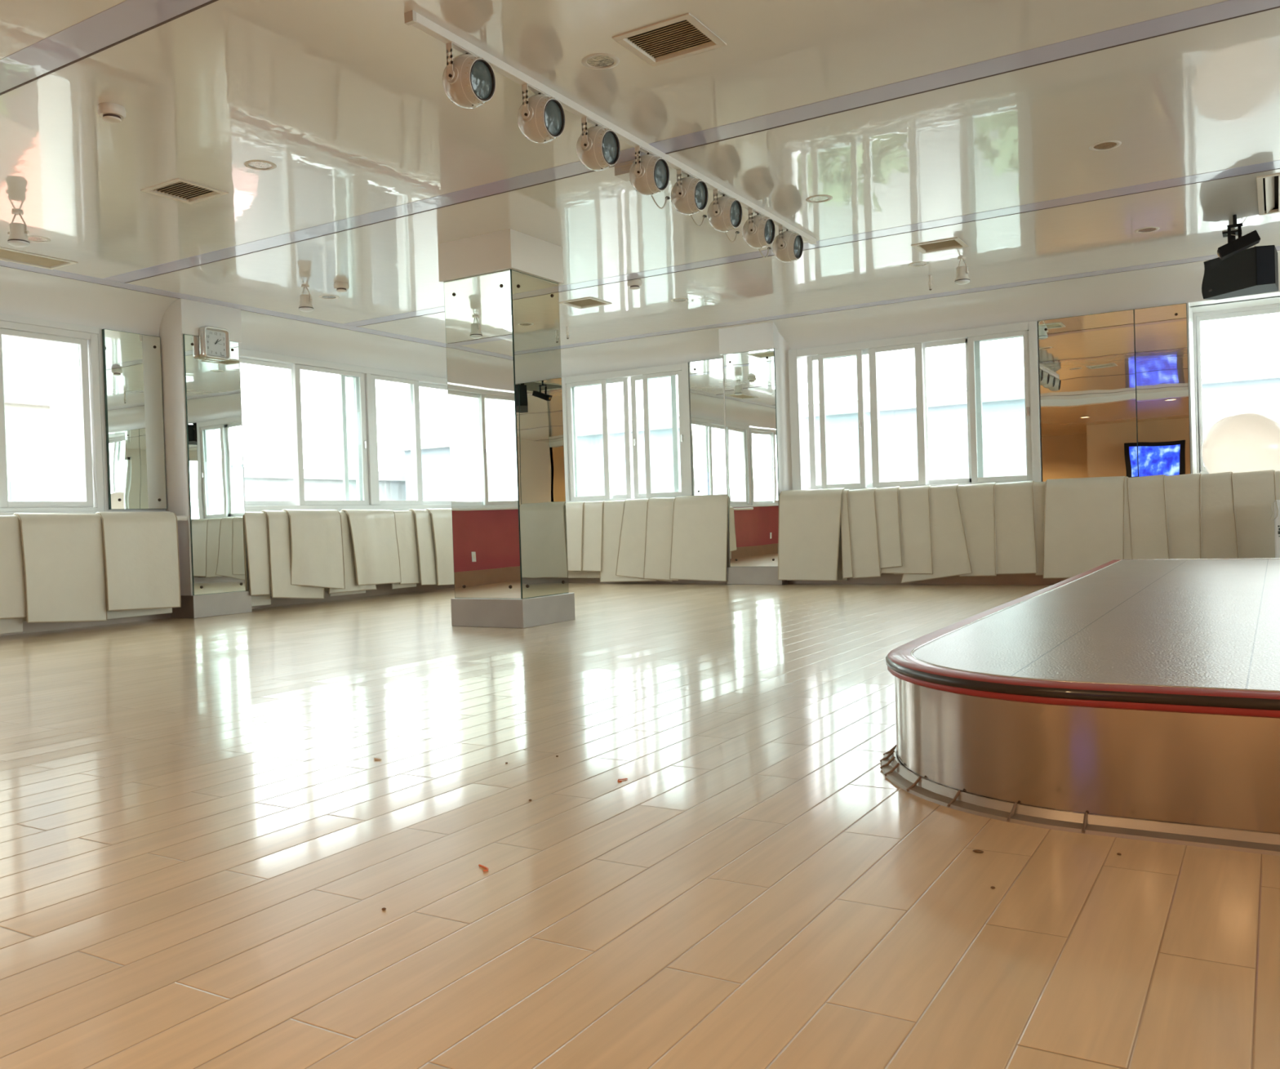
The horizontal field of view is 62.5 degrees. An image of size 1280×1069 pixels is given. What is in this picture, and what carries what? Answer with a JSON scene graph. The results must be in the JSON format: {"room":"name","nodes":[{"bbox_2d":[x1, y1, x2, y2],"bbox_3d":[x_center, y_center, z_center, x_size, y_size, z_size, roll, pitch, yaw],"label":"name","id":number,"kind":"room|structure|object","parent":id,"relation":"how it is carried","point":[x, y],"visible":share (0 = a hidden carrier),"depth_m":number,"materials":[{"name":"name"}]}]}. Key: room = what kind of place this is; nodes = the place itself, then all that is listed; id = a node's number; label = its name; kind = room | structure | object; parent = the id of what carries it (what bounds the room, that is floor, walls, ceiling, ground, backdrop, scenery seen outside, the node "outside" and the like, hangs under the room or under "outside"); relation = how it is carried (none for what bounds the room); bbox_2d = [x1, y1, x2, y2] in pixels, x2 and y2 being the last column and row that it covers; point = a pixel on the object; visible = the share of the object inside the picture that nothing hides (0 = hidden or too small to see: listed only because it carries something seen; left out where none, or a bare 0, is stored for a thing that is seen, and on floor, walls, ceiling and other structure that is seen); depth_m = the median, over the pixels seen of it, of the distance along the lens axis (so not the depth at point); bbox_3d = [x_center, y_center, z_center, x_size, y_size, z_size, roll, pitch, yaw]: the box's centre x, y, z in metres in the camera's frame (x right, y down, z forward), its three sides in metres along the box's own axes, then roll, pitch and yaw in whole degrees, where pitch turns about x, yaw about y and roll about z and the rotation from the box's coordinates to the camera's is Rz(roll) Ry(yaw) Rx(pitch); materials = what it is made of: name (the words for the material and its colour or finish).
{"room":"exercise studio","nodes":[
{"label":"exercise studio","id":0,"kind":"room"},
{"bbox_2d":[47,340,84,501],"bbox_3d":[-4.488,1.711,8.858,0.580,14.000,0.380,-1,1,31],"label":"window pane","id":1,"kind":"structure","parent":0,"point":[66,432],"depth_m":8.70,"materials":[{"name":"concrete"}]},
{"bbox_2d":[0,266,447,595],"bbox_3d":[-6.647,-0.618,4.296,0.568,2.912,19.710,-1,1,31],"label":"wall","id":2,"kind":"structure","parent":0,"point":[24,293],"depth_m":8.69,"materials":[{"name":"paint"}]},
{"bbox_2d":[0,313,98,333],"bbox_3d":[-4.895,-1.568,7.280,0.035,0.050,2.420,-1,1,31],"label":"trim","id":3,"kind":"structure","parent":2,"relation":"attached to","point":[8,317],"depth_m":7.96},
{"bbox_2d":[0,320,104,512],"bbox_3d":[-4.933,-0.843,7.323,0.164,1.403,2.415,-1,1,31],"label":"window","id":4,"kind":"structure","parent":2,"relation":"in","point":[88,351],"depth_m":8.23,"materials":[{"name":"white plastic"}]},
{"bbox_2d":[102,328,166,509],"bbox_3d":[-4.087,-0.917,8.554,0.040,1.425,0.490,-1,1,31],"label":"wall mirror","id":5,"kind":"object","parent":2,"relation":"attached to","point":[132,364],"visible":1,"depth_m":8.53,"materials":[{"name":"white mirror"}]},
{"bbox_2d":[176,515,187,520],"bbox_3d":[-4.465,-0.097,7.654,0.282,0.044,2.484,-1,1,31],"label":"ballet barre","id":6,"kind":"object","parent":2,"relation":"attached to","point":[180,517],"visible":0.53,"depth_m":8.61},
{"bbox_2d":[0,515,26,634],"bbox_3d":[-4.473,0.282,7.367,0.106,0.833,0.358,-1,1,31],"label":"exercise mat","id":7,"kind":"object","parent":6,"relation":"hanging from","point":[12,584],"visible":0.99,"depth_m":7.41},
{"bbox_2d":[13,512,106,622],"bbox_3d":[-4.239,0.250,7.745,0.151,0.826,0.628,-1,1,31],"label":"exercise mat","id":8,"kind":"object","parent":6,"relation":"hanging from","point":[64,553],"visible":0.98,"depth_m":7.71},
{"bbox_2d":[95,511,181,619],"bbox_3d":[-3.920,0.232,8.267,0.157,0.825,0.640,-1,1,31],"label":"exercise mat","id":9,"kind":"object","parent":6,"relation":"hanging from","point":[141,548],"visible":0.92,"depth_m":8.23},
{"bbox_2d":[198,325,230,360],"bbox_3d":[-3.554,-1.594,8.820,0.079,0.264,0.256,-1,1,31],"label":"wall clock","id":10,"kind":"object","parent":2,"relation":"attached to","point":[214,342],"visible":1,"depth_m":8.80,"materials":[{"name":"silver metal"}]},
{"bbox_2d":[182,333,247,595],"bbox_3d":[-3.554,-0.576,8.864,0.022,2.138,0.529,-1,1,31],"label":"wall mirror","id":11,"kind":"object","parent":2,"relation":"attached to","point":[212,387],"visible":1,"depth_m":8.85,"materials":[{"name":"white mirror"}]},
{"bbox_2d":[0,260,446,347],"bbox_3d":[-4.153,-1.900,7.796,0.166,0.004,10.050,-1,1,31],"label":"trim","id":12,"kind":"structure","parent":2,"relation":"attached to","point":[5,264],"depth_m":8.68,"materials":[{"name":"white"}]},
{"bbox_2d":[0,507,451,515],"bbox_3d":[-4.292,-0.162,8.176,0.060,0.028,10.160,-1,1,31],"label":"trim","id":13,"kind":"structure","parent":2,"relation":"attached to","point":[93,512],"depth_m":8.47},
{"bbox_2d":[0,582,454,635],"bbox_3d":[-4.151,0.616,8.117,0.330,0.186,10.160,-1,1,31],"label":"baseboard","id":14,"kind":"structure","parent":2,"relation":"attached to","point":[382,588],"depth_m":8.82,"materials":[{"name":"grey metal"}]},
{"bbox_2d":[239,347,451,510],"bbox_3d":[-2.851,-0.977,10.751,0.204,1.448,3.400,-1,1,31],"label":"window","id":15,"kind":"structure","parent":2,"relation":"in","point":[364,378],"depth_m":10.69,"materials":[{"name":"white plastic"}]},
{"bbox_3d":[-2.665,-0.194,10.632,0.282,0.043,3.354,-1,1,31],"label":"ballet barre","id":16,"kind":"object","parent":2,"relation":"attached to","visible":0},
{"bbox_2d":[243,511,271,606],"bbox_3d":[-3.340,0.213,9.238,0.126,0.831,0.320,-1,1,31],"label":"exercise mat","id":17,"kind":"object","parent":16,"relation":"hanging from","point":[256,531],"visible":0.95,"depth_m":9.19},
{"bbox_2d":[260,510,324,598],"bbox_3d":[-3.132,0.192,9.572,0.156,0.830,0.651,-1,1,31],"label":"exercise mat","id":18,"kind":"object","parent":16,"relation":"hanging from","point":[278,521],"visible":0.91,"depth_m":9.39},
{"bbox_2d":[282,508,345,591],"bbox_3d":[-3.018,0.152,9.750,0.184,0.778,0.632,-1,1,31],"label":"exercise mat","id":19,"kind":"object","parent":16,"relation":"hanging from","point":[317,548],"visible":0.9,"depth_m":9.71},
{"bbox_2d":[328,511,377,595],"bbox_3d":[-2.799,0.177,10.130,0.114,0.803,0.605,-1,1,31],"label":"exercise mat","id":20,"kind":"object","parent":16,"relation":"hanging from","point":[351,586],"visible":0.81,"depth_m":10.09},
{"bbox_2d":[340,508,401,585],"bbox_3d":[-2.634,0.122,10.387,0.174,0.749,0.682,-1,1,31],"label":"exercise mat","id":21,"kind":"object","parent":16,"relation":"hanging from","point":[373,531],"visible":0.94,"depth_m":10.34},
{"bbox_2d":[391,510,420,588],"bbox_3d":[-2.398,0.151,10.805,0.102,0.793,0.370,-1,1,31],"label":"exercise mat","id":22,"kind":"object","parent":16,"relation":"hanging from","point":[405,519],"visible":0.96,"depth_m":10.78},
{"bbox_2d":[408,508,436,585],"bbox_3d":[-2.252,0.132,11.036,0.147,0.805,0.355,-1,1,31],"label":"exercise mat","id":23,"kind":"object","parent":16,"relation":"hanging from","point":[424,534],"visible":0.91,"depth_m":10.98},
{"bbox_2d":[424,508,454,585],"bbox_3d":[-2.073,0.134,11.325,0.156,0.829,0.564,-1,1,31],"label":"exercise mat","id":24,"kind":"object","parent":16,"relation":"hanging from","point":[442,518],"visible":0.46,"depth_m":11.20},
{"bbox_2d":[437,228,563,284],"bbox_3d":[-0.920,-0.692,7.321,0.625,2.612,0.588,-1,1,31],"label":"wall pillar","id":25,"kind":"structure","parent":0,"point":[506,249],"depth_m":7.08,"materials":[{"name":"paint"}]},
{"bbox_2d":[444,269,522,598],"bbox_3d":[-1.062,-0.653,7.098,0.577,2.169,0.022,-1,1,31],"label":"wall mirror","id":26,"kind":"object","parent":25,"relation":"attached to","point":[478,314],"visible":1,"depth_m":7.09,"materials":[{"name":"white mirror"}]},
{"bbox_2d":[450,592,575,627],"bbox_3d":[-0.876,0.518,7.334,0.618,0.190,0.597,-1,1,31],"label":"pillar base","id":27,"kind":"object","parent":25,"relation":"attached to","point":[527,612],"depth_m":7.10,"materials":[{"name":"paint"}]},
{"bbox_2d":[510,269,568,598],"bbox_3d":[-0.676,-0.666,7.181,0.022,2.169,0.542,-1,1,31],"label":"wall mirror","id":28,"kind":"object","parent":25,"relation":"attached to","point":[535,302],"visible":1,"depth_m":7.17,"materials":[{"name":"white mirror"}]},
{"bbox_2d":[0,582,1279,1068],"bbox_3d":[1.759,0.562,4.747,14.530,0.001,10.410,-1,1,31],"label":"floor","id":29,"kind":"structure","parent":0,"point":[205,842],"depth_m":2.07,"materials":[{"name":"brown wood"}]},
{"bbox_2d":[880,558,1279,855],"bbox_3d":[3.310,0.368,4.102,3.452,0.304,5.751,-1,1,31],"label":"stage platform","id":30,"kind":"object","parent":29,"relation":"on","point":[1133,699],"visible":1,"depth_m":2.37,"materials":[{"name":"metal"}]},
{"bbox_2d":[1269,499,1279,558],"bbox_3d":[4.930,0.077,7.975,0.291,0.682,0.261,-1,1,31],"label":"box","id":31,"kind":"object","parent":29,"relation":"on","point":[1277,502],"visible":0.81,"depth_m":7.92,"materials":[{"name":"plastic"}]},
{"bbox_2d":[0,0,1279,345],"bbox_3d":[1.571,-2.043,4.542,14.130,0.001,10.410,-1,1,31],"label":"ceiling","id":32,"kind":"structure","parent":0,"point":[353,113],"depth_m":5.43,"materials":[{"name":"white"}]},
{"bbox_2d":[7,210,30,247],"bbox_3d":[-3.656,-1.795,6.208,0.114,0.202,0.114,-3,1,-42],"label":"spotlight","id":33,"kind":"object","parent":32,"relation":"in","point":[18,232],"visible":1,"depth_m":6.18,"materials":[{"name":"white metal"}]},
{"bbox_2d":[0,246,78,269],"bbox_3d":[-4.224,-1.917,7.199,0.324,0.066,0.615,-1,1,31],"label":"ceiling vent","id":34,"kind":"object","parent":32,"relation":"in","point":[8,255],"visible":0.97,"depth_m":7.29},
{"bbox_2d":[0,0,218,95],"bbox_3d":[0.576,-1.983,2.441,13.460,0.004,0.182,-1,1,31],"label":"trim","id":35,"kind":"structure","parent":32,"relation":"attached to","point":[127,20],"depth_m":4.07,"materials":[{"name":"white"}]},
{"bbox_2d":[97,102,125,124],"bbox_3d":[-2.373,-1.885,4.743,0.115,0.066,0.115,-1,1,31],"label":"smoke detector","id":36,"kind":"object","parent":32,"relation":"attached to","point":[110,113],"visible":1,"depth_m":4.71,"materials":[{"name":"white plastic"}]},
{"bbox_2d":[140,177,228,204],"bbox_3d":[-2.557,-1.955,5.930,0.343,0.066,0.320,-1,1,31],"label":"ceiling vent","id":37,"kind":"object","parent":32,"relation":"in","point":[178,184],"visible":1,"depth_m":5.96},
{"bbox_2d":[244,160,276,170],"bbox_3d":[-1.998,-1.999,5.550,0.163,0.124,0.163,-1,1,31],"label":"recessed light","id":38,"kind":"object","parent":32,"relation":"in","point":[261,165],"visible":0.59,"depth_m":5.55,"materials":[{"name":"white metal"}]},
{"bbox_2d":[298,284,313,311],"bbox_3d":[-2.630,-1.855,8.309,0.114,0.202,0.114,-2,1,-14],"label":"spotlight","id":39,"kind":"object","parent":32,"relation":"in","point":[305,300],"visible":1,"depth_m":8.28,"materials":[{"name":"white metal"}]},
{"bbox_2d":[559,297,612,308],"bbox_3d":[-0.482,-2.065,9.293,0.344,0.066,0.345,-1,1,31],"label":"ceiling vent","id":40,"kind":"object","parent":32,"relation":"in","point":[588,302],"visible":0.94,"depth_m":9.32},
{"bbox_2d":[581,53,619,70],"bbox_3d":[-0.167,-2.043,4.432,0.163,0.124,0.163,-1,1,31],"label":"recessed light","id":41,"kind":"object","parent":32,"relation":"in","point":[599,61],"visible":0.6,"depth_m":4.43,"materials":[{"name":"white glass"}]},
{"bbox_2d":[404,9,816,244],"bbox_3d":[0.177,-1.993,5.676,0.042,0.041,4.035,-1,1,31],"label":"bar","id":42,"kind":"object","parent":32,"relation":"attached to","point":[411,17],"visible":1,"depth_m":4.83,"materials":[{"name":"white metal"}]},
{"bbox_2d":[442,41,495,108],"bbox_3d":[-0.695,-1.823,4.238,0.192,0.217,0.236,-1,1,31],"label":"spotlight","id":43,"kind":"object","parent":42,"relation":"hanging from","point":[468,80],"visible":1,"depth_m":4.17,"materials":[{"name":"white metal"}]},
{"bbox_2d":[517,84,564,143],"bbox_3d":[-0.443,-1.837,4.654,0.192,0.217,0.236,-1,1,31],"label":"spotlight","id":44,"kind":"object","parent":42,"relation":"hanging from","point":[540,116],"visible":1,"depth_m":4.59,"materials":[{"name":"beige metal"}]},
{"bbox_2d":[576,116,620,170],"bbox_3d":[-0.208,-1.849,5.044,0.192,0.217,0.236,-1,1,31],"label":"spotlight","id":45,"kind":"object","parent":42,"relation":"hanging from","point":[597,146],"visible":1,"depth_m":4.98,"materials":[{"name":"beige metal"}]},
{"bbox_2d":[629,146,669,195],"bbox_3d":[0.041,-1.863,5.455,0.192,0.217,0.236,-1,1,31],"label":"spotlight","id":46,"kind":"object","parent":42,"relation":"hanging from","point":[649,174],"visible":1,"depth_m":5.39,"materials":[{"name":"beige metal"}]},
{"bbox_2d":[671,168,708,214],"bbox_3d":[0.266,-1.875,5.827,0.192,0.217,0.236,-1,1,31],"label":"spotlight","id":47,"kind":"object","parent":42,"relation":"hanging from","point":[689,194],"visible":1,"depth_m":5.76,"materials":[{"name":"beige metal"}]},
{"bbox_2d":[706,189,742,231],"bbox_3d":[0.490,-1.887,6.198,0.192,0.217,0.236,-1,1,31],"label":"spotlight","id":48,"kind":"object","parent":42,"relation":"hanging from","point":[724,213],"visible":1,"depth_m":6.13,"materials":[{"name":"beige metal"}]},
{"bbox_2d":[742,208,775,248],"bbox_3d":[0.736,-1.900,6.604,0.192,0.217,0.236,-1,1,31],"label":"spotlight","id":49,"kind":"object","parent":42,"relation":"hanging from","point":[758,230],"visible":1,"depth_m":6.54,"materials":[{"name":"beige metal"}]},
{"bbox_2d":[772,225,803,262],"bbox_3d":[0.974,-1.913,6.998,0.192,0.217,0.236,-1,1,31],"label":"spotlight","id":50,"kind":"object","parent":42,"relation":"hanging from","point":[788,245],"visible":1,"depth_m":6.93,"materials":[{"name":"beige metal"}]},
{"bbox_2d":[614,159,635,181],"bbox_3d":[-0.037,-1.974,5.720,0.167,0.064,0.122,-1,1,31],"label":"junction box","id":51,"kind":"object","parent":32,"relation":"attached to","point":[621,170],"visible":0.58,"depth_m":5.69,"materials":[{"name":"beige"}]},
{"bbox_2d":[612,13,726,66],"bbox_3d":[0.120,-2.019,4.260,0.354,0.066,0.325,-1,1,31],"label":"ceiling vent","id":52,"kind":"object","parent":32,"relation":"in","point":[682,28],"visible":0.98,"depth_m":4.29,"materials":[{"name":"metal"}]},
{"bbox_2d":[102,0,1279,283],"bbox_3d":[1.798,-2.049,4.464,13.460,0.004,0.182,-1,1,31],"label":"trim","id":53,"kind":"structure","parent":32,"relation":"attached to","point":[1230,9],"depth_m":5.07,"materials":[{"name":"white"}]},
{"bbox_2d":[343,160,1279,326],"bbox_3d":[3.019,-2.114,6.483,13.460,0.004,0.182,-1,1,31],"label":"trim","id":54,"kind":"structure","parent":32,"relation":"attached to","point":[1274,165],"depth_m":7.11,"materials":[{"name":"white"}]},
{"bbox_2d":[911,237,968,253],"bbox_3d":[2.181,-2.130,7.684,0.339,0.066,0.300,-1,1,31],"label":"ceiling vent","id":55,"kind":"object","parent":32,"relation":"in","point":[954,242],"visible":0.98,"depth_m":7.71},
{"bbox_2d":[954,256,970,284],"bbox_3d":[2.465,-2.016,8.077,0.114,0.202,0.114,-2,1,21],"label":"spotlight","id":56,"kind":"object","parent":32,"relation":"in","point":[962,272],"visible":1,"depth_m":8.04,"materials":[{"name":"white metal"}]},
{"bbox_2d":[1088,140,1121,151],"bbox_3d":[2.496,-2.145,5.669,0.163,0.124,0.163,-1,1,31],"label":"recessed light","id":57,"kind":"object","parent":32,"relation":"in","point":[1108,144],"visible":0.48,"depth_m":5.67,"materials":[{"name":"white metal"}]},
{"bbox_2d":[1217,214,1260,260],"bbox_3d":[4.032,-2.012,7.118,0.254,0.287,0.103,-2,1,23],"label":"lamp","id":58,"kind":"object","parent":32,"relation":"attached to","point":[1242,243],"visible":1,"depth_m":7.09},
{"bbox_2d":[1201,230,1278,299],"bbox_3d":[4.279,-1.943,7.553,0.489,0.452,0.564,-1,1,31],"label":"loudspeaker","id":59,"kind":"object","parent":32,"relation":"hanging from","point":[1253,270],"visible":0.85,"depth_m":7.46,"materials":[{"name":"plastic"}]},
{"bbox_2d":[1256,173,1279,215],"bbox_3d":[4.227,-2.180,6.541,0.694,0.069,0.975,-1,1,31],"label":"ceiling vent","id":60,"kind":"object","parent":32,"relation":"in","point":[1268,186],"visible":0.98,"depth_m":6.69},
{"bbox_2d":[156,35,1278,210],"bbox_3d":[1.559,-2.417,4.537,14.530,0.150,10.810,-1,1,31],"label":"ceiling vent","id":61,"kind":"structure","parent":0,"point":[1276,206],"depth_m":5.05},
{"bbox_2d":[718,321,792,566],"bbox_3d":[1.218,-0.804,10.708,0.700,2.612,0.295,-1,1,31],"label":"wall","id":62,"kind":"structure","parent":0,"point":[765,335],"depth_m":10.57,"materials":[{"name":"paint"}]},
{"bbox_2d":[723,348,778,566],"bbox_3d":[1.124,-0.757,10.624,0.559,2.165,0.022,-1,1,31],"label":"wall mirror","id":63,"kind":"object","parent":62,"relation":"attached to","point":[749,376],"visible":1,"depth_m":10.62,"materials":[{"name":"white mirror"}]},
{"bbox_2d":[560,250,1279,476],"bbox_3d":[4.247,-1.029,8.922,14.430,2.912,0.505,-1,1,31],"label":"wall","id":64,"kind":"structure","parent":0,"point":[1180,283],"depth_m":9.65,"materials":[{"name":"paint"}]},
{"bbox_2d":[561,362,693,502],"bbox_3d":[-0.124,-1.078,11.630,1.632,1.453,0.180,-1,1,31],"label":"window","id":65,"kind":"structure","parent":64,"relation":"in","point":[569,384],"depth_m":11.57,"materials":[{"name":"white plastic"}]},
{"bbox_2d":[688,357,726,495],"bbox_3d":[0.726,-1.099,11.018,0.440,1.444,0.022,-1,1,31],"label":"wall mirror","id":66,"kind":"object","parent":64,"relation":"attached to","point":[705,376],"visible":0.94,"depth_m":11.03,"materials":[{"name":"white mirror"}]},
{"bbox_2d":[568,566,1068,584],"bbox_3d":[4.244,0.339,8.863,13.930,0.180,0.185,-1,1,31],"label":"baseboard","id":67,"kind":"structure","parent":64,"relation":"attached to","point":[885,578],"depth_m":10.27,"materials":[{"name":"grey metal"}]},
{"bbox_2d":[788,320,1042,489],"bbox_3d":[2.558,-1.143,10.007,2.363,1.453,0.180,-1,1,31],"label":"window","id":68,"kind":"structure","parent":64,"relation":"in","point":[971,338],"depth_m":9.91,"materials":[{"name":"white plastic"}]},
{"bbox_2d":[560,245,1279,348],"bbox_3d":[4.167,-2.178,8.542,13.625,0.004,0.166,-1,1,31],"label":"trim","id":69,"kind":"structure","parent":64,"relation":"attached to","point":[1277,247],"depth_m":9.54,"materials":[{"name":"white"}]},
{"bbox_2d":[1038,309,1137,481],"bbox_3d":[3.863,-1.173,9.121,0.770,1.440,0.022,-1,1,31],"label":"wall mirror","id":70,"kind":"object","parent":64,"relation":"attached to","point":[1087,362],"visible":0.93,"depth_m":9.11,"materials":[{"name":"white mirror"}]},
{"bbox_2d":[1133,302,1191,476],"bbox_3d":[4.362,-1.185,8.819,0.394,1.440,0.022,-1,1,31],"label":"wall mirror","id":71,"kind":"object","parent":64,"relation":"attached to","point":[1161,332],"visible":0.93,"depth_m":8.81,"materials":[{"name":"white mirror"}]},
{"bbox_2d":[1201,409,1279,473],"bbox_3d":[5.003,-0.693,8.701,0.664,0.664,0.664,-1,1,31],"label":"exercise ball","id":72,"kind":"object","parent":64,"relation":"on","point":[1243,440],"visible":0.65,"depth_m":8.47,"materials":[{"name":"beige plastic"}]},
{"bbox_3d":[-0.053,-0.335,11.455,2.264,0.043,0.137,-1,1,31],"label":"ballet barre","id":73,"kind":"object","parent":64,"relation":"attached to","visible":0},
{"bbox_2d":[565,501,586,577],"bbox_3d":[-0.780,0.064,11.841,0.436,0.855,0.111,-1,1,31],"label":"exercise mat","id":74,"kind":"object","parent":73,"relation":"hanging from","point":[574,510],"visible":0.54,"depth_m":11.76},
{"bbox_2d":[582,500,605,577],"bbox_3d":[-0.514,0.058,11.678,0.328,0.855,0.113,-1,1,31],"label":"exercise mat","id":75,"kind":"object","parent":73,"relation":"hanging from","point":[592,542],"visible":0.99,"depth_m":11.64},
{"bbox_2d":[600,499,656,582],"bbox_3d":[-0.120,0.071,11.443,0.727,0.888,0.098,-1,1,31],"label":"exercise mat","id":76,"kind":"object","parent":73,"relation":"hanging from","point":[612,513],"visible":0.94,"depth_m":11.51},
{"bbox_2d":[615,498,672,581],"bbox_3d":[0.051,0.059,11.336,0.697,0.893,0.122,-1,1,31],"label":"exercise mat","id":77,"kind":"object","parent":73,"relation":"hanging from","point":[631,551],"visible":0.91,"depth_m":11.36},
{"bbox_2d":[643,497,678,580],"bbox_3d":[0.241,0.046,11.216,0.429,0.887,0.140,-1,1,31],"label":"exercise mat","id":78,"kind":"object","parent":73,"relation":"hanging from","point":[659,523],"visible":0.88,"depth_m":11.18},
{"bbox_2d":[669,493,728,581],"bbox_3d":[0.633,0.038,10.976,0.702,0.894,0.151,-1,1,31],"label":"exercise mat","id":79,"kind":"object","parent":73,"relation":"hanging from","point":[700,530],"visible":0.98,"depth_m":10.92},
{"bbox_3d":[4.268,-0.440,8.840,6.634,0.043,0.137,-1,1,31],"label":"ballet barre","id":80,"kind":"object","parent":64,"relation":"attached to","visible":0},
{"bbox_2d":[777,487,847,580],"bbox_3d":[1.685,0.007,10.336,0.683,0.899,0.171,-1,1,31],"label":"exercise mat","id":81,"kind":"object","parent":80,"relation":"hanging from","point":[810,538],"visible":0.98,"depth_m":10.27,"materials":[{"name":"leather"}]},
{"bbox_2d":[840,488,853,577],"bbox_3d":[2.004,-0.007,10.153,0.110,0.855,0.124,-1,1,31],"label":"exercise mat","id":82,"kind":"object","parent":80,"relation":"hanging from","point":[846,559],"visible":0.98,"depth_m":10.11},
{"bbox_2d":[847,487,881,577],"bbox_3d":[2.131,-0.012,10.073,0.360,0.857,0.134,-1,1,31],"label":"exercise mat","id":83,"kind":"object","parent":80,"relation":"hanging from","point":[861,502],"visible":0.96,"depth_m":10.02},
{"bbox_2d":[875,485,902,568],"bbox_3d":[2.349,-0.062,9.938,0.269,0.776,0.144,-1,1,31],"label":"exercise mat","id":84,"kind":"object","parent":80,"relation":"hanging from","point":[886,500],"visible":0.94,"depth_m":9.89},
{"bbox_2d":[880,484,933,573],"bbox_3d":[2.490,-0.039,9.857,0.504,0.822,0.130,-1,1,31],"label":"exercise mat","id":85,"kind":"object","parent":80,"relation":"hanging from","point":[913,501],"visible":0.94,"depth_m":9.77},
{"bbox_2d":[900,484,972,582],"bbox_3d":[2.724,-0.003,9.716,0.668,0.904,0.132,-1,1,31],"label":"exercise mat","id":86,"kind":"object","parent":80,"relation":"hanging from","point":[950,553],"visible":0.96,"depth_m":9.62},
{"bbox_2d":[956,482,995,576],"bbox_3d":[3.036,-0.041,9.526,0.358,0.842,0.130,-1,1,31],"label":"exercise mat","id":87,"kind":"object","parent":80,"relation":"hanging from","point":[976,501],"visible":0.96,"depth_m":9.47,"materials":[{"name":"leather"}]},
{"bbox_2d":[994,480,1037,574],"bbox_3d":[3.327,-0.059,9.350,0.369,0.823,0.133,-1,1,31],"label":"exercise mat","id":88,"kind":"object","parent":80,"relation":"hanging from","point":[1015,521],"visible":1,"depth_m":9.31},
{"bbox_2d":[1033,481,1045,575],"bbox_3d":[3.520,-0.052,9.240,0.160,0.819,0.095,-1,1,31],"label":"exercise mat","id":89,"kind":"object","parent":80,"relation":"hanging from","point":[1038,486],"visible":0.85,"depth_m":9.22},
{"bbox_2d":[1043,475,1125,577],"bbox_3d":[3.809,-0.056,9.055,0.668,0.861,0.148,-1,1,31],"label":"exercise mat","id":90,"kind":"object","parent":80,"relation":"hanging from","point":[1084,517],"visible":0.84,"depth_m":9.01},
{"bbox_2d":[1124,476,1133,559],"bbox_3d":[4.093,-0.062,8.889,0.111,0.842,0.116,-1,1,31],"label":"exercise mat","id":91,"kind":"object","parent":80,"relation":"hanging from","point":[1127,531],"visible":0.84,"depth_m":8.84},
{"bbox_2d":[1128,474,1169,559],"bbox_3d":[4.235,-0.074,8.800,0.329,0.839,0.136,-1,1,31],"label":"exercise mat","id":92,"kind":"object","parent":80,"relation":"hanging from","point":[1147,495],"visible":0.73,"depth_m":8.76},
{"bbox_2d":[1164,472,1200,559],"bbox_3d":[4.457,-0.082,8.666,0.281,0.833,0.134,-1,1,31],"label":"exercise mat","id":93,"kind":"object","parent":80,"relation":"hanging from","point":[1183,491],"visible":0.72,"depth_m":8.62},
{"bbox_2d":[1200,471,1238,558],"bbox_3d":[4.676,-0.087,8.534,0.285,0.833,0.132,-1,1,31],"label":"exercise mat","id":94,"kind":"object","parent":80,"relation":"hanging from","point":[1219,540],"visible":0.76,"depth_m":8.49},
{"bbox_2d":[1232,469,1276,558],"bbox_3d":[4.894,-0.093,8.400,0.330,0.833,0.136,-1,1,31],"label":"exercise mat","id":95,"kind":"object","parent":80,"relation":"hanging from","point":[1254,491],"visible":0.65,"depth_m":8.36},
{"bbox_2d":[1190,295,1279,474],"bbox_3d":[5.703,-1.176,8.601,2.260,1.720,0.560,-1,1,31],"label":"wall","id":96,"kind":"structure","parent":0,"point":[1276,300],"depth_m":8.99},
{"bbox_2d":[1192,303,1279,474],"bbox_3d":[5.794,-1.253,8.754,2.104,1.413,0.160,-1,1,31],"label":"window","id":97,"kind":"structure","parent":96,"relation":"in","point":[1274,308],"depth_m":9.22,"materials":[{"name":"white plastic"}]},
{"label":"outside","id":98,"kind":"structure","parent":0,"visible":0},
{"bbox_3d":[3.764,8.513,15.535,130.000,0.300,110.000,-1,1,31],"label":"ground","id":99,"kind":"structure","parent":98,"visible":0},
{"bbox_2d":[1,334,53,501],"bbox_3d":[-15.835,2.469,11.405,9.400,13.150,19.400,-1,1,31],"label":"window pane","id":100,"kind":"object","parent":99,"relation":"on","point":[24,360],"visible":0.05,"depth_m":14.81,"materials":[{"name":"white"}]},
{"bbox_2d":[244,466,405,500],"bbox_3d":[-10.941,3.507,31.041,9.400,10.250,14.800,-1,1,31],"label":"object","id":101,"kind":"object","parent":99,"relation":"on","point":[260,483],"visible":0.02,"depth_m":26.78,"materials":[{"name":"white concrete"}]},
{"bbox_2d":[407,468,1026,500],"bbox_3d":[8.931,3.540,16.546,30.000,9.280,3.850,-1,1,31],"label":"terrace railing","id":102,"kind":"object","parent":99,"relation":"on","point":[1020,471],"visible":0.02,"depth_m":17.16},
{"bbox_2d":[393,361,1279,500],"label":"window","id":103,"kind":"structure","parent":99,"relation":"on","point":[1226,390],"depth_m":21.29,"materials":[{"name":"glass"}]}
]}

